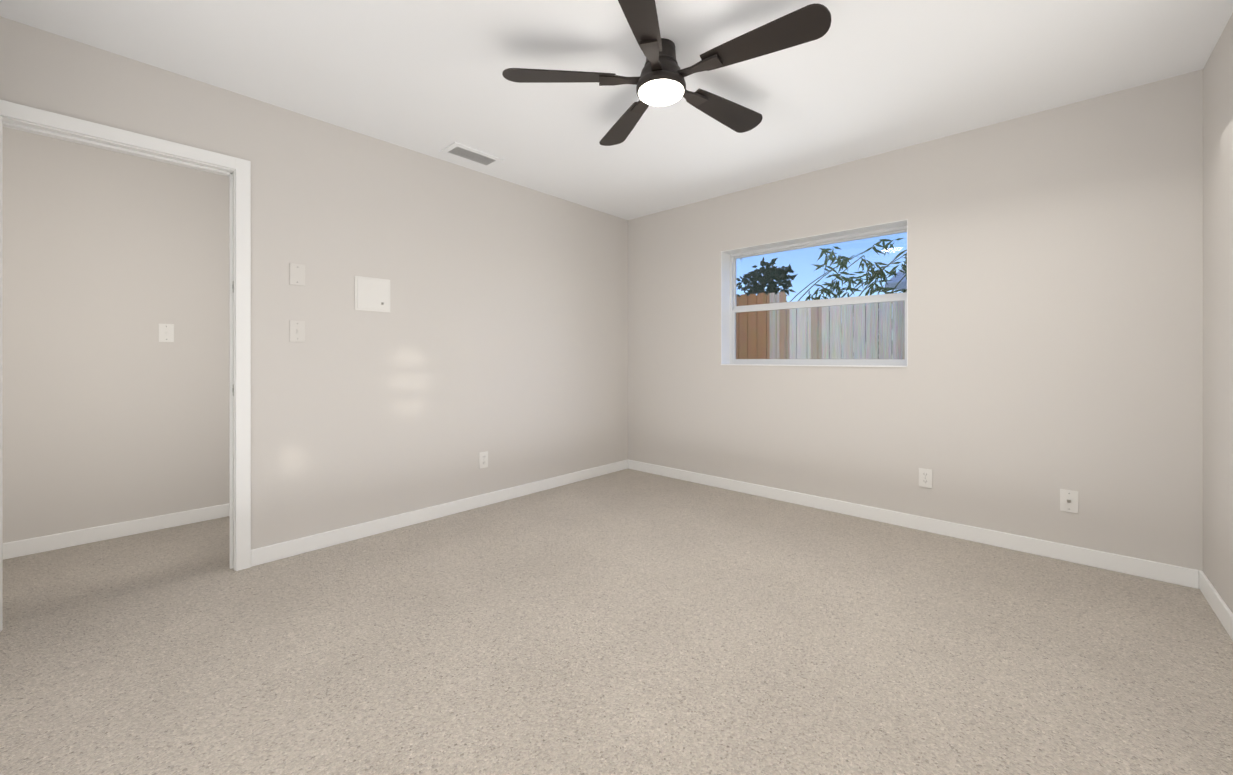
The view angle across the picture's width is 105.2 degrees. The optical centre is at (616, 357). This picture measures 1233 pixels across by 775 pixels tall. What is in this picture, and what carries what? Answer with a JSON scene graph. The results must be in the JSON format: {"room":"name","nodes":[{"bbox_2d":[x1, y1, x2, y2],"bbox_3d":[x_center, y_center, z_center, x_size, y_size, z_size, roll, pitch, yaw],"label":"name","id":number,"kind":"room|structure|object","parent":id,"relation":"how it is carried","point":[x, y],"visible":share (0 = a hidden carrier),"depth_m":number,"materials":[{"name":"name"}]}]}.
{"room":"empty bedroom","nodes":[
{"label":"empty bedroom","id":0,"kind":"room"},
{"bbox_2d":[0,16,627,549],"bbox_3d":[-1.237,-0.135,3.266,0.120,2.440,4.293,0,0,43],"label":"wall","id":1,"kind":"structure","parent":0,"point":[504,332],"depth_m":2.88,"materials":[{"name":"white paint"}]},
{"bbox_2d":[0,115,2,631],"bbox_3d":[-2.199,0.061,1.570,0.172,2.025,0.764,0,0,-40],"label":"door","id":2,"kind":"structure","parent":1,"relation":"in","point":[1,400],"depth_m":1.85,"materials":[{"name":"white"}]},
{"bbox_2d":[3,503,228,559],"bbox_3d":[-2.648,1.041,3.246,0.013,0.088,2.350,0,0,43],"label":"baseboard","id":3,"kind":"structure","parent":1,"relation":"attached to","point":[35,545],"depth_m":2.82,"materials":[{"name":"white wood"}]},
{"bbox_2d":[0,100,250,570],"bbox_3d":[-2.250,0.033,2.168,0.152,2.105,0.885,0,0,43],"label":"door frame","id":4,"kind":"structure","parent":1,"relation":"attached to","point":[237,171],"depth_m":2.41,"materials":[{"name":"white wood"}]},
{"bbox_2d":[159,324,173,341],"bbox_3d":[-2.867,-0.160,3.005,0.016,0.116,0.071,0,0,43],"label":"light switch","id":5,"kind":"object","parent":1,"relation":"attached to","point":[166,332],"visible":1,"depth_m":3.01,"materials":[{"name":"white plastic"}]},
{"bbox_2d":[290,263,304,285],"bbox_3d":[-1.761,-0.460,2.603,0.008,0.116,0.071,0,0,43],"label":"switch plate","id":6,"kind":"object","parent":1,"relation":"attached to","point":[297,274],"visible":1,"depth_m":2.60,"materials":[{"name":"white plastic"}]},
{"bbox_2d":[290,321,304,341],"bbox_3d":[-1.758,-0.147,2.601,0.016,0.116,0.071,0,0,43],"label":"light switch","id":7,"kind":"object","parent":1,"relation":"attached to","point":[297,331],"visible":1,"depth_m":2.60,"materials":[{"name":"white plastic"}]},
{"bbox_2d":[355,276,389,311],"bbox_3d":[-1.492,-0.390,2.892,0.013,0.205,0.205,0,0,43],"label":"access panel","id":8,"kind":"object","parent":1,"relation":"attached to","point":[372,294],"visible":1,"depth_m":2.89,"materials":[{"name":"white"}]},
{"bbox_2d":[251,460,626,566],"bbox_3d":[-0.898,1.041,3.533,0.017,0.088,2.955,0,0,43],"label":"baseboard","id":9,"kind":"structure","parent":1,"relation":"attached to","point":[282,550],"depth_m":3.05,"materials":[{"name":"white wood"}]},
{"bbox_2d":[479,451,487,468],"bbox_3d":[-0.973,0.747,3.458,0.009,0.116,0.071,0,0,43],"label":"outlet","id":10,"kind":"object","parent":1,"relation":"attached to","point":[483,459],"visible":1,"depth_m":3.45,"materials":[{"name":"white plastic"}]},
{"bbox_2d":[0,469,1232,774],"bbox_3d":[-0.279,1.145,2.302,5.017,0.120,4.413,0,0,43],"label":"floor","id":11,"kind":"structure","parent":0,"point":[628,621],"depth_m":1.74,"materials":[{"name":"carpet"}]},
{"bbox_2d":[0,0,1232,219],"bbox_3d":[-0.279,-1.415,2.301,5.017,0.120,4.413,0,0,43],"label":"ceiling","id":12,"kind":"structure","parent":0,"point":[864,78],"depth_m":2.21,"materials":[{"name":"white paint"}]},
{"bbox_2d":[439,142,503,168],"bbox_3d":[-0.965,-1.351,3.156,0.200,0.007,0.360,0,0,43],"label":"ceiling vent","id":13,"kind":"object","parent":12,"relation":"in","point":[469,154],"visible":1,"depth_m":3.14,"materials":[{"name":"silver metal"}]},
{"bbox_2d":[502,0,830,145],"bbox_3d":[0.235,-1.243,2.062,1.298,0.223,1.298,0,0,43],"label":"fan","id":14,"kind":"object","parent":12,"relation":"hanging from","point":[660,81],"visible":1,"depth_m":1.97,"materials":[{"name":"brown wood"}]},
{"bbox_2d":[628,71,1195,568],"bbox_3d":[1.504,-0.135,3.510,3.540,2.440,0.220,0,0,43],"label":"wall","id":15,"kind":"structure","parent":0,"point":[1070,297],"depth_m":2.74,"materials":[{"name":"white paint"}]},
{"bbox_2d":[721,219,907,366],"bbox_3d":[1.435,-0.416,3.552,1.351,0.949,0.212,0,0,43],"label":"window","id":16,"kind":"structure","parent":15,"relation":"in","point":[819,303],"depth_m":3.61,"materials":[{"name":"white metal"}]},
{"bbox_2d":[627,460,1190,586],"bbox_3d":[1.417,1.041,3.432,3.560,0.088,0.013,0,0,43],"label":"baseboard","id":17,"kind":"structure","parent":15,"relation":"attached to","point":[1179,575],"depth_m":2.84,"materials":[{"name":"white wood"}]},
{"bbox_2d":[919,468,931,487],"bbox_3d":[1.936,0.752,2.956,0.071,0.116,0.009,0,0,43],"label":"outlet","id":18,"kind":"object","parent":15,"relation":"attached to","point":[925,477],"visible":1,"depth_m":2.95,"materials":[{"name":"white plastic"}]},
{"bbox_2d":[1060,489,1077,512],"bbox_3d":[2.411,0.763,2.512,0.071,0.116,0.018,0,0,43],"label":"outlet","id":19,"kind":"object","parent":15,"relation":"attached to","point":[1068,500],"visible":1,"depth_m":2.51,"materials":[{"name":"white plastic"}]},
{"bbox_2d":[1196,13,1232,612],"bbox_3d":[1.525,-0.135,0.721,0.220,2.440,4.293,0,0,43],"label":"wall","id":20,"kind":"structure","parent":0,"point":[1214,82],"depth_m":2.04,"materials":[{"name":"white paint"}]},
{"bbox_2d":[1191,569,1232,640],"bbox_3d":[1.364,1.042,0.720,0.017,0.088,4.073,0,0,43],"label":"baseboard","id":21,"kind":"structure","parent":20,"relation":"attached to","point":[1199,580],"depth_m":2.02,"materials":[{"name":"white wood"}]},
{"label":"outside","id":22,"kind":"structure","parent":0,"visible":0},
{"bbox_3d":[6.416,1.310,4.105,70.000,0.150,75.000,0,0,43],"label":"ground","id":23,"kind":"structure","parent":22,"visible":0},
{"bbox_2d":[736,258,797,296],"bbox_3d":[2.881,-0.374,9.315,1.393,3.215,0.595,0,0,43],"label":"pine tree","id":24,"kind":"object","parent":23,"relation":"on","point":[783,279],"depth_m":9.12,"materials":[{"name":"green plant"}]},
{"bbox_2d":[736,292,904,358],"bbox_3d":[3.051,0.122,6.356,12.000,2.224,0.148,0,0,43],"label":"fence","id":25,"kind":"object","parent":23,"relation":"on","point":[816,340],"depth_m":6.48,"materials":[{"name":"brown wood"}]},
{"bbox_2d":[740,238,906,301],"bbox_3d":[3.180,-0.357,7.391,4.778,3.183,1.184,0,0,43],"label":"tree","id":26,"kind":"object","parent":23,"relation":"on","point":[875,273],"depth_m":7.01,"materials":[{"name":"green plant"}]},
{"bbox_2d":[885,269,906,291],"bbox_3d":[11.371,-0.867,10.404,7.950,4.200,7.720,0,0,43],"label":"house","id":27,"kind":"structure","parent":23,"relation":"on","point":[893,282],"depth_m":10.22,"materials":[{"name":"white"}]}
]}

